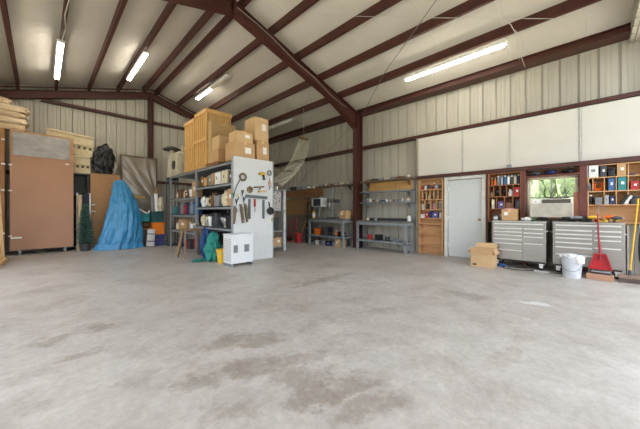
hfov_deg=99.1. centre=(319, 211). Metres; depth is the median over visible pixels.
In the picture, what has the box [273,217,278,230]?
storage bin
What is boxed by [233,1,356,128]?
trim
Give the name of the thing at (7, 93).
trim
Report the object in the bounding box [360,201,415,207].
wall shelf
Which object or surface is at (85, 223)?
fir
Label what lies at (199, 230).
sawhorse
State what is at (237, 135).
cardboard box
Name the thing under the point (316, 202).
monitor
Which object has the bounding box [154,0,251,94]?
trim
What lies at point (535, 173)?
bag
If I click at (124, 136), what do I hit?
wall
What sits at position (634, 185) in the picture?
box
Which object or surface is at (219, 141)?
cardboard box
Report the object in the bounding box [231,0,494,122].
trim
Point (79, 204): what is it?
roll
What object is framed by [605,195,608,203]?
box
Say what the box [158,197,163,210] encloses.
sack
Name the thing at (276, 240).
cardboard box
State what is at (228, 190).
box
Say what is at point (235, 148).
cardboard box
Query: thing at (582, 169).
trim
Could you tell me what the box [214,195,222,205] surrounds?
storage bin
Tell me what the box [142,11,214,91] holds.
trim
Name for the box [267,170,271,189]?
wheel
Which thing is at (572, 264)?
bucket
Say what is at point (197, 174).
shelving unit
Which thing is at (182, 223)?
box
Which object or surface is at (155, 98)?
trim
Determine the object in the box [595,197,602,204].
storage bin
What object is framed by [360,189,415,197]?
wall shelf
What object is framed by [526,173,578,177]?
trim
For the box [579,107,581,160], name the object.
trim
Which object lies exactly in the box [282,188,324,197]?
rack
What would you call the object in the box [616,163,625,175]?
box
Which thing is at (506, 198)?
bookcase
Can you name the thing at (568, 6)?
beam
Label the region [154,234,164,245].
storage tote
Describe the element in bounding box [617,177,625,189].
box
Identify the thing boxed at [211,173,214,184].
manual
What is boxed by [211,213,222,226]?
tool case
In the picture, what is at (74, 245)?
shelf
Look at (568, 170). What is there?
bag
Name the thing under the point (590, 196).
spray can
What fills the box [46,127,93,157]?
tray
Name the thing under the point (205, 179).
storage bin
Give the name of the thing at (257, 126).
cardboard box
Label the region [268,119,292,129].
strip light
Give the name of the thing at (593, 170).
box
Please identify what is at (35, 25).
ceiling
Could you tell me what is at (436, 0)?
rod
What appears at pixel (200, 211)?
tool case
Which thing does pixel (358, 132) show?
column
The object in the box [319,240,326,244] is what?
tool case
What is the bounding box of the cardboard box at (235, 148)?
[225,140,254,161]
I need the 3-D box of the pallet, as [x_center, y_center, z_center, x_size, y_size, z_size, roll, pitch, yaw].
[-2.628,-1.252,7.609,0.760,0.100,0.840,0,0,44]
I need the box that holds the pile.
[0,255,6,265]
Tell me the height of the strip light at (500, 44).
0.089 m
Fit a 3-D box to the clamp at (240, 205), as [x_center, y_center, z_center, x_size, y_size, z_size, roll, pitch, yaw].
[-1.851,0.048,6.450,0.066,0.456,0.123,0,0,44]
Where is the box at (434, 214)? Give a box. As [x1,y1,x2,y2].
[432,212,439,217]
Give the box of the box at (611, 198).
[609,196,614,203]
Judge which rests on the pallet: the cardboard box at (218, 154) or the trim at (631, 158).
the cardboard box at (218, 154)
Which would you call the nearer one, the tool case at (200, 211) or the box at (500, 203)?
the box at (500, 203)
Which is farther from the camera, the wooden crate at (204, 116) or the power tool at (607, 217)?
the wooden crate at (204, 116)
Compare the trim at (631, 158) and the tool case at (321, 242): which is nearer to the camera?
the trim at (631, 158)
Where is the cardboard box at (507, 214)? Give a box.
[502,209,517,220]
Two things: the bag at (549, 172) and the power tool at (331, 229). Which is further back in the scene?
the power tool at (331, 229)
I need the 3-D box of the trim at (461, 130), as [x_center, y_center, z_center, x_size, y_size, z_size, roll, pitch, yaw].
[3.697,-1.565,7.093,0.030,1.090,0.030,0,0,44]
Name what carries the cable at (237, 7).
attached to the trim at (270, 41)
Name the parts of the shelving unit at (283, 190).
post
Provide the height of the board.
0.961 m
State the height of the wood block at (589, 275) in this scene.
0.100 m
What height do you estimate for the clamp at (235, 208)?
0.420 m
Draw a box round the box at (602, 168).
[600,166,605,176]
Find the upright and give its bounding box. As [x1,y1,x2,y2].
[413,176,414,219]
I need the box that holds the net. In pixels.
[273,115,309,185]
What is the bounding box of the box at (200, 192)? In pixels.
[192,181,202,196]
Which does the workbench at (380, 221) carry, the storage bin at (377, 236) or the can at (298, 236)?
the storage bin at (377, 236)
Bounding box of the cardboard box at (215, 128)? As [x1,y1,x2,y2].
[208,120,235,163]
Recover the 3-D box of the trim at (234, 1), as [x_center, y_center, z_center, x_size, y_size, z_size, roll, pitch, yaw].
[-1.896,-4.425,5.955,0.220,0.310,0.040,0,0,44]
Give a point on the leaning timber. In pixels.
(1, 225)
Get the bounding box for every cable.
[62,0,69,39]
[237,7,343,105]
[500,0,524,66]
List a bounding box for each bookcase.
[419,178,443,255]
[488,171,520,221]
[587,161,639,224]
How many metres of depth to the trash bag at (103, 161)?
9.17 m
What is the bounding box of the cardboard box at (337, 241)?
[335,239,345,246]
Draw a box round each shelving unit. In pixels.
[170,160,231,252]
[273,189,285,249]
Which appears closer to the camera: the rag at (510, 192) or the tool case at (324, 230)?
the rag at (510, 192)
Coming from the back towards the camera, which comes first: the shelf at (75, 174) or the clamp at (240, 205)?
the shelf at (75, 174)
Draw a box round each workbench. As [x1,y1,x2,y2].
[308,218,352,247]
[356,218,413,253]
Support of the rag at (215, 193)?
on the shelving unit at (197, 174)
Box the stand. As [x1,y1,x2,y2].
[166,177,178,245]
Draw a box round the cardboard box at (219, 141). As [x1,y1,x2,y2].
[212,135,228,149]
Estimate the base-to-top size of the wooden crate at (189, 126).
1.618 m
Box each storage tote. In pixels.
[141,214,149,221]
[149,211,163,221]
[150,222,164,233]
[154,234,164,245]
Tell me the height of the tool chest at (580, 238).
1.000 m
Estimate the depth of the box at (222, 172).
6.88 m
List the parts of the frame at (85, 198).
cloth panel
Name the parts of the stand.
post, post, post, post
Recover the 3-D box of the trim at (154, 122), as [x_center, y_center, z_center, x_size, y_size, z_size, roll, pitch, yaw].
[-5.488,-3.445,11.607,0.120,0.090,2.885,0,0,44]
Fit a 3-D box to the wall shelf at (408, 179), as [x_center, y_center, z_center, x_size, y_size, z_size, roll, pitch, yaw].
[2.044,-0.880,8.466,1.800,0.200,0.280,0,0,44]
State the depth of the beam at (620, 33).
6.55 m
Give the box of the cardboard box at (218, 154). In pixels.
[211,148,224,162]
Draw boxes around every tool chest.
[492,220,549,269]
[551,221,626,279]
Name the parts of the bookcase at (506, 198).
panel, shelf, shelf, shelf, panel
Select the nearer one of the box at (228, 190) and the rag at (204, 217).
the box at (228, 190)
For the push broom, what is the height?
1.421 m
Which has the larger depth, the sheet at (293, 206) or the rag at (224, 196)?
the sheet at (293, 206)
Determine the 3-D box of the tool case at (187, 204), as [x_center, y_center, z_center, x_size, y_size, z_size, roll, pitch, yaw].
[-4.079,-0.092,8.582,0.200,0.360,0.238,0,0,44]
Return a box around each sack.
[0,96,12,104]
[0,103,30,115]
[0,109,27,120]
[0,115,29,126]
[0,122,28,131]
[142,221,149,227]
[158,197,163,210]
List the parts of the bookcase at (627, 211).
panel, cable coil, shelf, shelf, shelf, shelf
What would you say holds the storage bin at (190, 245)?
on the floor
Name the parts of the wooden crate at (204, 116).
corner post, corner post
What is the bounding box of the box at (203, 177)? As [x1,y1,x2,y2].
[201,176,206,186]
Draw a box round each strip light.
[53,39,64,79]
[126,51,148,80]
[195,74,229,99]
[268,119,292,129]
[403,40,506,80]
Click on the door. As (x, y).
(464, 196)
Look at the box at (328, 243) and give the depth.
9.56 m
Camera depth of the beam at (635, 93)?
6.77 m
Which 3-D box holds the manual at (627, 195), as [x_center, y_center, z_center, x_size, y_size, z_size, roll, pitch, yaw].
[5.721,-0.222,5.135,0.125,0.191,0.202,0,0,44]
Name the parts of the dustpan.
handle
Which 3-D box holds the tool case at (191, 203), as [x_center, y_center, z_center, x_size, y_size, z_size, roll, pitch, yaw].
[-3.898,-0.102,8.405,0.200,0.380,0.237,0,0,44]
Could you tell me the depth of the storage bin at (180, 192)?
8.94 m
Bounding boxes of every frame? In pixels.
[76,193,95,249]
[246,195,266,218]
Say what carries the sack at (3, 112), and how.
on the sack at (7, 119)
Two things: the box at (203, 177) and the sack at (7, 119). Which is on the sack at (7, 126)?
the sack at (7, 119)
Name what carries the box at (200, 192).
on the shelving unit at (197, 174)
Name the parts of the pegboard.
hose coil, rope coil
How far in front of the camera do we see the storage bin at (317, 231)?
9.94 m
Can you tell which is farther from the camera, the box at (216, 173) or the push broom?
the box at (216, 173)
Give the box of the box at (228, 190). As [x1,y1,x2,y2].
[227,189,230,205]
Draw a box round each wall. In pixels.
[0,84,198,252]
[269,39,639,274]
[629,0,639,43]
[634,21,639,41]
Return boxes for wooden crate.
[184,118,194,172]
[194,108,231,169]
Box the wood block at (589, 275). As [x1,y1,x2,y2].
[586,272,613,281]
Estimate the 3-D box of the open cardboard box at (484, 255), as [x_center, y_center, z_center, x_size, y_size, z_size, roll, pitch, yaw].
[3.603,0.951,5.996,0.397,0.498,0.532,0,0,-42]
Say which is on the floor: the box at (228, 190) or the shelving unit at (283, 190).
the shelving unit at (283, 190)
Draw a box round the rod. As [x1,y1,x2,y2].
[363,0,436,114]
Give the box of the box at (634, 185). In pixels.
[630,181,638,189]
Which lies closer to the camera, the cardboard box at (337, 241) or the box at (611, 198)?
the box at (611, 198)
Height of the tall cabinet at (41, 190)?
3.420 m
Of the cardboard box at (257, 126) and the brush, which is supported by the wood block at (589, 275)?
the brush
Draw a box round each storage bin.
[178,189,187,197]
[187,239,194,248]
[204,177,207,185]
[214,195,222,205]
[226,214,230,227]
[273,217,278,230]
[314,228,320,234]
[375,234,382,239]
[392,238,400,241]
[506,202,511,207]
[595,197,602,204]
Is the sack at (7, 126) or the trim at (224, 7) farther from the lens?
the sack at (7, 126)
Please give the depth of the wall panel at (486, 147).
6.71 m
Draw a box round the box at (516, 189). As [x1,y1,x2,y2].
[514,187,519,195]
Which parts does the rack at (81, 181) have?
panel, post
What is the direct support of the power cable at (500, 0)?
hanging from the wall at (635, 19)
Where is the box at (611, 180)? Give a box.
[608,178,613,190]
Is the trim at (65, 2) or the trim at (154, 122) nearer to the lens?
the trim at (65, 2)
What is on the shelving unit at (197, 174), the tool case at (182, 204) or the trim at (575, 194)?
the tool case at (182, 204)
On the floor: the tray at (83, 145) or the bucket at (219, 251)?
the bucket at (219, 251)
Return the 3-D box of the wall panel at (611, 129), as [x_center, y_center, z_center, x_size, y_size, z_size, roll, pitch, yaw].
[5.613,-1.565,5.232,0.855,1.100,0.020,0,0,44]
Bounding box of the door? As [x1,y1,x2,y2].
[444,174,485,257]
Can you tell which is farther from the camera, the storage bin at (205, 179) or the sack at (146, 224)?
the sack at (146, 224)
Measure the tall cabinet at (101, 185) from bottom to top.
2.450 m
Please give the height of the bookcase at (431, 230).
2.110 m
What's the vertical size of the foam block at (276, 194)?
0.578 m
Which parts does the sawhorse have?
leg, leg, leg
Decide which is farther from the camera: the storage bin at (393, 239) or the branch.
the storage bin at (393, 239)
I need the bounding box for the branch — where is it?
[540,187,570,198]
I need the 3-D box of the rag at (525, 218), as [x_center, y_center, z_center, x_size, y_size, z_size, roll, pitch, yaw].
[4.435,0.159,5.856,0.207,0.079,0.248,0,0,44]
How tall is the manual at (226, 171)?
0.340 m
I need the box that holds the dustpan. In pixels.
[588,207,612,270]
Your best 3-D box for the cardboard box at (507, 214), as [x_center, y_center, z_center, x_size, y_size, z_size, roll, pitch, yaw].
[4.274,0.071,6.141,0.290,0.253,0.266,0,0,40]
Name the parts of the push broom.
handle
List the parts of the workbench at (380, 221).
leg, leg, apron rail, leg, leg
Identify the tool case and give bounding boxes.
[177,202,179,213]
[180,202,188,213]
[186,203,189,213]
[190,202,192,213]
[193,201,202,213]
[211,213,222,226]
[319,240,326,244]
[321,227,328,234]
[515,200,519,207]
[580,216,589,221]
[607,168,614,176]
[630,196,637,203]
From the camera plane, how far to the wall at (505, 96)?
8.04 m
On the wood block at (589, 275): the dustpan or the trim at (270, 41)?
the dustpan
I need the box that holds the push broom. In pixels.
[618,199,639,283]
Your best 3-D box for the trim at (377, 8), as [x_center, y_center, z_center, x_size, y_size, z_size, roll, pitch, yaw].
[-0.680,-4.141,7.384,12.900,0.200,0.065,0,0,44]
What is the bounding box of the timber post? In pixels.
[154,187,157,210]
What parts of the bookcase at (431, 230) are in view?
panel, shelf, shelf, shelf, shelf, panel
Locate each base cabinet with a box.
[223,232,252,266]
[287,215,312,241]
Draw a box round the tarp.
[120,154,157,243]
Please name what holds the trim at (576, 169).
attached to the wall at (505, 96)
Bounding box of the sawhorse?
[175,228,202,258]
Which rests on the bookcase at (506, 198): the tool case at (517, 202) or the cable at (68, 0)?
the tool case at (517, 202)
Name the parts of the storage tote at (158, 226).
lid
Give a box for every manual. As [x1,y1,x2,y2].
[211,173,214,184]
[218,172,220,183]
[225,170,230,182]
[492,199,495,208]
[619,194,628,203]
[623,195,632,203]
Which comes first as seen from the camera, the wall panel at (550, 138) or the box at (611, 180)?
the box at (611, 180)
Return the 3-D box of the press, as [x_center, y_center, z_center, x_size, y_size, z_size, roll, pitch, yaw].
[0.452,-0.302,9.656,0.340,1.100,0.404,0,0,44]
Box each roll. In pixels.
[77,195,81,249]
[151,197,153,210]
[154,194,158,210]
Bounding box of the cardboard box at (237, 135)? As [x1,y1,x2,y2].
[229,130,252,143]
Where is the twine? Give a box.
[273,166,292,171]
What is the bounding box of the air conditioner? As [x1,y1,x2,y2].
[530,198,572,216]
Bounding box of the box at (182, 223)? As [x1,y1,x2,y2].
[178,219,191,229]
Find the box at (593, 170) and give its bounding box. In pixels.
[587,165,597,177]
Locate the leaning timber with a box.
[0,196,4,256]
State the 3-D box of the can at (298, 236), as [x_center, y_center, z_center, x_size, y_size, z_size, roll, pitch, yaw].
[-0.843,0.956,10.549,0.240,0.487,0.200,0,0,44]
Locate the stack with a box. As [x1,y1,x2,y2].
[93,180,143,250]
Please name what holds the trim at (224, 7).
attached to the ceiling
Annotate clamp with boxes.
[233,206,236,223]
[239,204,244,222]
[243,203,248,221]
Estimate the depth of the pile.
6.31 m
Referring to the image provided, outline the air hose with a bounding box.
[638,225,639,261]
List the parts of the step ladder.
rail, rail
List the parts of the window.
sash, glass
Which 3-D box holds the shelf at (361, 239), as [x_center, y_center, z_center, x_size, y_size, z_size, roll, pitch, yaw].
[1.952,0.915,8.415,1.730,0.050,0.440,0,0,44]
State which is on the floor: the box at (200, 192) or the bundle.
the bundle
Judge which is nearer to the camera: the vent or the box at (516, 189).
the vent
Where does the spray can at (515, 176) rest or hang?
on the bookcase at (506, 198)
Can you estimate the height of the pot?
0.220 m
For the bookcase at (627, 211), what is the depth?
5.26 m
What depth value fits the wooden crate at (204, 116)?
7.88 m
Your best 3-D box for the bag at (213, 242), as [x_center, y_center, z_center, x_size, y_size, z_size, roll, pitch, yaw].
[-2.746,0.839,6.625,0.717,0.716,0.428,0,0,-3]
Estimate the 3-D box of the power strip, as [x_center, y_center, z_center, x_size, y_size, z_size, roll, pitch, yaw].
[4.366,1.181,5.493,1.169,0.037,0.410,0,0,44]
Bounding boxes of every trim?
[0,0,19,89]
[0,85,195,113]
[0,89,149,99]
[41,99,147,122]
[54,0,69,89]
[87,0,127,90]
[117,2,176,91]
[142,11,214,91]
[148,99,152,157]
[152,93,193,119]
[153,121,184,130]
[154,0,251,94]
[157,181,191,185]
[162,0,233,15]
[176,0,319,106]
[208,0,401,109]
[230,0,235,18]
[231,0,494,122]
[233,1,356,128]
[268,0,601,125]
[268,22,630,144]
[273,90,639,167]
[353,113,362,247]
[416,138,419,252]
[416,156,639,179]
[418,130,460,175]
[461,130,462,171]
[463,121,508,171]
[486,174,489,242]
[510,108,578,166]
[521,170,526,264]
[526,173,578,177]
[527,167,578,175]
[536,217,571,218]
[573,192,578,215]
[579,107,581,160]
[579,165,586,271]
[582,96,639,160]
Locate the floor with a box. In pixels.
[0,236,639,428]
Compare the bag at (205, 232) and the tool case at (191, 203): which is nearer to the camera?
the bag at (205, 232)
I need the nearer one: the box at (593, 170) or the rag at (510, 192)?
the box at (593, 170)
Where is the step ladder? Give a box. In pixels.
[305,202,312,242]
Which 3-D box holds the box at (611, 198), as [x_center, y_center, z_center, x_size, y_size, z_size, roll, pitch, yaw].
[5.607,-0.217,5.243,0.062,0.164,0.182,0,0,44]
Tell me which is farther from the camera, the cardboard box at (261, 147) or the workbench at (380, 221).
the workbench at (380, 221)
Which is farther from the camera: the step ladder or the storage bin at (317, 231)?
the step ladder
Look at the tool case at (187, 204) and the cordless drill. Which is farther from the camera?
the tool case at (187, 204)
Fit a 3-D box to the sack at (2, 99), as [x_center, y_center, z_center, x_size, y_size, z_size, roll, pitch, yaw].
[-8.739,-2.979,7.260,0.461,0.166,0.773,0,0,44]
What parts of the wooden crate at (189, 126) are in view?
corner post, corner post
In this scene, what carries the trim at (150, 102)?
attached to the wall at (124, 136)
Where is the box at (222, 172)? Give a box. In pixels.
[221,170,224,183]
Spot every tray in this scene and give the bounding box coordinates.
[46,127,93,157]
[74,155,89,173]
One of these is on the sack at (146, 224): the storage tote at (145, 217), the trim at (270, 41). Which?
the storage tote at (145, 217)
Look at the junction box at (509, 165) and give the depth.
6.35 m
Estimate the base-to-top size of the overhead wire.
0.885 m
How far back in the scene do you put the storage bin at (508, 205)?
6.33 m
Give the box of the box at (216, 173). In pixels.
[215,172,217,184]
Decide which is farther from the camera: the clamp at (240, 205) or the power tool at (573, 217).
the clamp at (240, 205)
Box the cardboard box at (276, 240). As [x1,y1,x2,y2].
[273,237,280,246]
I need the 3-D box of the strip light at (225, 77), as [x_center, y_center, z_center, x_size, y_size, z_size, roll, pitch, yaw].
[-3.718,-4.198,9.319,2.450,0.089,0.140,0,0,44]
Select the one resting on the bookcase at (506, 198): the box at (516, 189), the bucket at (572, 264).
the box at (516, 189)
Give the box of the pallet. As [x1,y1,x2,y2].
[205,161,222,166]
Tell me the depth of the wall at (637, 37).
4.96 m
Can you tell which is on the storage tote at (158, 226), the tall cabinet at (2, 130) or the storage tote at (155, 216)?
the storage tote at (155, 216)
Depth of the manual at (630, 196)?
5.03 m
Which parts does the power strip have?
cord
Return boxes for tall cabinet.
[0,128,5,252]
[8,129,73,254]
[90,173,119,247]
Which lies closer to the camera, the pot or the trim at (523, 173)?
the trim at (523, 173)
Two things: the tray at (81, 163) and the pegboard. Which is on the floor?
the pegboard
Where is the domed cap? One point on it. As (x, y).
(171, 149)
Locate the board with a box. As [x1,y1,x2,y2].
[626,225,628,274]
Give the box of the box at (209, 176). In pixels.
[208,175,210,185]
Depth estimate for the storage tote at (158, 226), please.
9.57 m
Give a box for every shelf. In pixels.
[46,245,75,248]
[74,173,86,175]
[310,234,352,238]
[315,184,352,189]
[358,238,411,244]
[360,177,415,187]
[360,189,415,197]
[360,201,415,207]
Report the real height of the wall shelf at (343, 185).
0.200 m
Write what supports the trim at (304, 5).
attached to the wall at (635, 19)
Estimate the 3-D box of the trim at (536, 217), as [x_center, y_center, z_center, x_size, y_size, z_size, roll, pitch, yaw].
[4.996,0.133,5.885,0.870,0.035,0.280,0,0,44]
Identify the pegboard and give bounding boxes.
[232,155,272,259]
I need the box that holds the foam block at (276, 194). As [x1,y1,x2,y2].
[273,191,280,209]
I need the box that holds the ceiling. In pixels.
[0,0,633,138]
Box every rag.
[201,196,208,206]
[201,214,208,225]
[210,192,217,206]
[221,190,226,205]
[508,189,512,195]
[521,217,531,220]
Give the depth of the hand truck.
11.03 m
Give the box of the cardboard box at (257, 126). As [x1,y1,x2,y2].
[245,116,267,141]
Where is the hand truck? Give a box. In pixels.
[286,218,296,241]
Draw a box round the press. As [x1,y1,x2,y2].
[326,188,339,218]
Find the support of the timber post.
on the floor
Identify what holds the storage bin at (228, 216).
on the shelving unit at (197, 174)
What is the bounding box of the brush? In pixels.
[591,270,610,274]
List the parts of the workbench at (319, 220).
leg, apron rail, leg, leg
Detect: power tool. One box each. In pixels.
[328,227,334,235]
[572,216,582,221]
[588,216,600,221]
[604,215,613,221]
[611,216,623,222]
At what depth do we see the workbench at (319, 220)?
9.35 m
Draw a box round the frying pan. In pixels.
[267,202,273,214]
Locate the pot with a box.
[79,243,91,250]
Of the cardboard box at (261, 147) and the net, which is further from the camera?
the net
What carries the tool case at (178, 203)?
on the shelving unit at (197, 174)
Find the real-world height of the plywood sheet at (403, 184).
0.280 m
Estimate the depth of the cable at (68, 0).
5.32 m
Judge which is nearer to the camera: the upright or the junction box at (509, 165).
the junction box at (509, 165)
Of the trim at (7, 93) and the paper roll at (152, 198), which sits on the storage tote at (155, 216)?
the paper roll at (152, 198)
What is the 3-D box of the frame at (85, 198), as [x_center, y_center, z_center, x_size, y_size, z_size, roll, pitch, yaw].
[-7.430,0.308,8.684,0.052,1.784,0.484,0,0,44]
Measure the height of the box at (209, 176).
0.300 m
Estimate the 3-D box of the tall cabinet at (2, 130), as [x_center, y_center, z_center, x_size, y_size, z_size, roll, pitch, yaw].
[-8.873,-0.510,7.095,0.432,3.420,0.930,0,0,44]
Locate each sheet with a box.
[286,198,311,214]
[369,181,395,190]
[396,180,412,189]
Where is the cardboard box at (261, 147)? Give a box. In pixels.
[253,140,268,160]
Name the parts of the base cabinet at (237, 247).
lid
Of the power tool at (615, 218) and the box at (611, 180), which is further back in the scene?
the box at (611, 180)
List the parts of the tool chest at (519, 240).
drawer pull, drawer pull, drawer pull, drawer pull, drawer pull, drawer, drawer, drawer, drawer, drawer, drawer pull, drawer, drawer pull, drawer, rail, drawer, drawer, drawer, drawer, drawer pull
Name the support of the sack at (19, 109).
on the sack at (3, 112)
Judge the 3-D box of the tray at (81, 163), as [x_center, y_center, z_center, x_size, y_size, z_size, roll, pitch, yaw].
[-7.821,-1.515,8.800,0.270,0.580,0.620,0,0,44]
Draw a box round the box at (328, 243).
[326,241,332,245]
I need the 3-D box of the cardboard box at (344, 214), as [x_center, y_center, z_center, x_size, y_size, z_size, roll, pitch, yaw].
[0.874,0.106,9.329,0.260,0.283,0.306,0,0,44]
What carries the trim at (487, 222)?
attached to the wall at (505, 96)
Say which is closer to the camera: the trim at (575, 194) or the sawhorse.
the trim at (575, 194)
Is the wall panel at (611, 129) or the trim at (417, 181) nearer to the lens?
the wall panel at (611, 129)
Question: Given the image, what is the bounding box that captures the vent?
[542,199,570,202]
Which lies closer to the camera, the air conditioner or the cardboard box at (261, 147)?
the air conditioner
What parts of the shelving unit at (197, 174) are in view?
post, shelf, post, shelf, shelf, post, shelf, shelf, shelf, shelf, post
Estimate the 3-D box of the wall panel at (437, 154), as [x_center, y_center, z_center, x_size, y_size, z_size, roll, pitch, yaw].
[3.276,-1.565,7.519,1.165,1.100,0.020,0,0,44]
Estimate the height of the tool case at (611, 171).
0.153 m
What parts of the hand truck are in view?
frame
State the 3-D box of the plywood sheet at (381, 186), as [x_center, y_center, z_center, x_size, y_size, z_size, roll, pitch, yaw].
[1.981,-0.800,8.759,0.980,0.280,0.008,0,0,44]
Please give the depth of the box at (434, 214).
7.53 m
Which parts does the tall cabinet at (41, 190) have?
plastic pane, frame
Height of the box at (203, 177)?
0.300 m
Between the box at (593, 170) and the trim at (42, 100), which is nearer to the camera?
the box at (593, 170)
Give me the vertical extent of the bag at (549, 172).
0.111 m
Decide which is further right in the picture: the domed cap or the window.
the window
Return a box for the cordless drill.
[258,172,265,179]
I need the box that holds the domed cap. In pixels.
[163,146,180,176]
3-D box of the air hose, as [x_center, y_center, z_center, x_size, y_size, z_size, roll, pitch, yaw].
[5.776,0.600,4.902,0.081,0.720,0.132,0,0,44]
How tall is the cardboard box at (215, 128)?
1.201 m
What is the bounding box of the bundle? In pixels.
[146,229,155,245]
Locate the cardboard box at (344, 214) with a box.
[340,210,350,218]
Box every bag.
[92,143,118,174]
[191,231,220,261]
[200,226,210,257]
[528,171,541,175]
[544,170,556,174]
[561,168,574,173]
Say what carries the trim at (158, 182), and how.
attached to the wall at (124, 136)
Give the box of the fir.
[76,202,95,250]
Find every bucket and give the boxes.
[216,248,222,263]
[559,253,585,278]
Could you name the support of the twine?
hanging from the pegboard
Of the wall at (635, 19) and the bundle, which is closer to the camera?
the wall at (635, 19)
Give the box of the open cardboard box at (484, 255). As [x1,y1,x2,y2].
[468,242,499,268]
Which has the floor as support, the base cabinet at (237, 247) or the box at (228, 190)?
the base cabinet at (237, 247)
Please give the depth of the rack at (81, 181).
8.92 m
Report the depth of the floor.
2.46 m
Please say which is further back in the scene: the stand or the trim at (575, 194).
the stand
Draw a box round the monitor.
[312,198,326,217]
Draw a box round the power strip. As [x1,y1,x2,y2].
[503,267,562,273]
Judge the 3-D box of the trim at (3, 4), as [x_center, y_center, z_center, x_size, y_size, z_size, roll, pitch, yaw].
[-4.365,-3.680,3.617,12.900,0.200,0.065,0,0,44]
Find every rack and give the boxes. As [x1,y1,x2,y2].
[44,173,89,251]
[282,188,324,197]
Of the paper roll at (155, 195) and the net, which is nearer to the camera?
the net
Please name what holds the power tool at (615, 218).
on the tool chest at (580, 238)
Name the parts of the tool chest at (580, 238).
drawer pull, drawer pull, drawer pull, drawer pull, drawer pull, drawer, drawer, drawer, drawer, drawer, drawer, drawer pull, drawer, rail, drawer, drawer pull, drawer, drawer pull, drawer, drawer pull, drawer, drawer pull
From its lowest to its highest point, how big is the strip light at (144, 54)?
0.089 m
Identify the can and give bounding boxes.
[295,230,301,242]
[513,175,516,183]
[589,195,592,204]
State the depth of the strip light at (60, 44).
6.65 m
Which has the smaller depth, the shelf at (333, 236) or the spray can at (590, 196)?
the spray can at (590, 196)
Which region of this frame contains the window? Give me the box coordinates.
[527,175,577,215]
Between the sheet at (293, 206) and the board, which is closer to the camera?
the board
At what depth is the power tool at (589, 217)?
5.15 m
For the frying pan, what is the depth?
7.04 m
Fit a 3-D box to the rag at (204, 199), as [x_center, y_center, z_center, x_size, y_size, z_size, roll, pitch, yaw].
[-3.305,-0.296,7.841,0.322,0.329,0.230,0,0,44]
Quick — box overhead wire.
[324,15,627,20]
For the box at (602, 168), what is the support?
on the bookcase at (627, 211)
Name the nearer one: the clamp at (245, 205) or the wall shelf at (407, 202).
the clamp at (245, 205)
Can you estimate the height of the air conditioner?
0.373 m
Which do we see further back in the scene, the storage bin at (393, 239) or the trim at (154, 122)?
the trim at (154, 122)

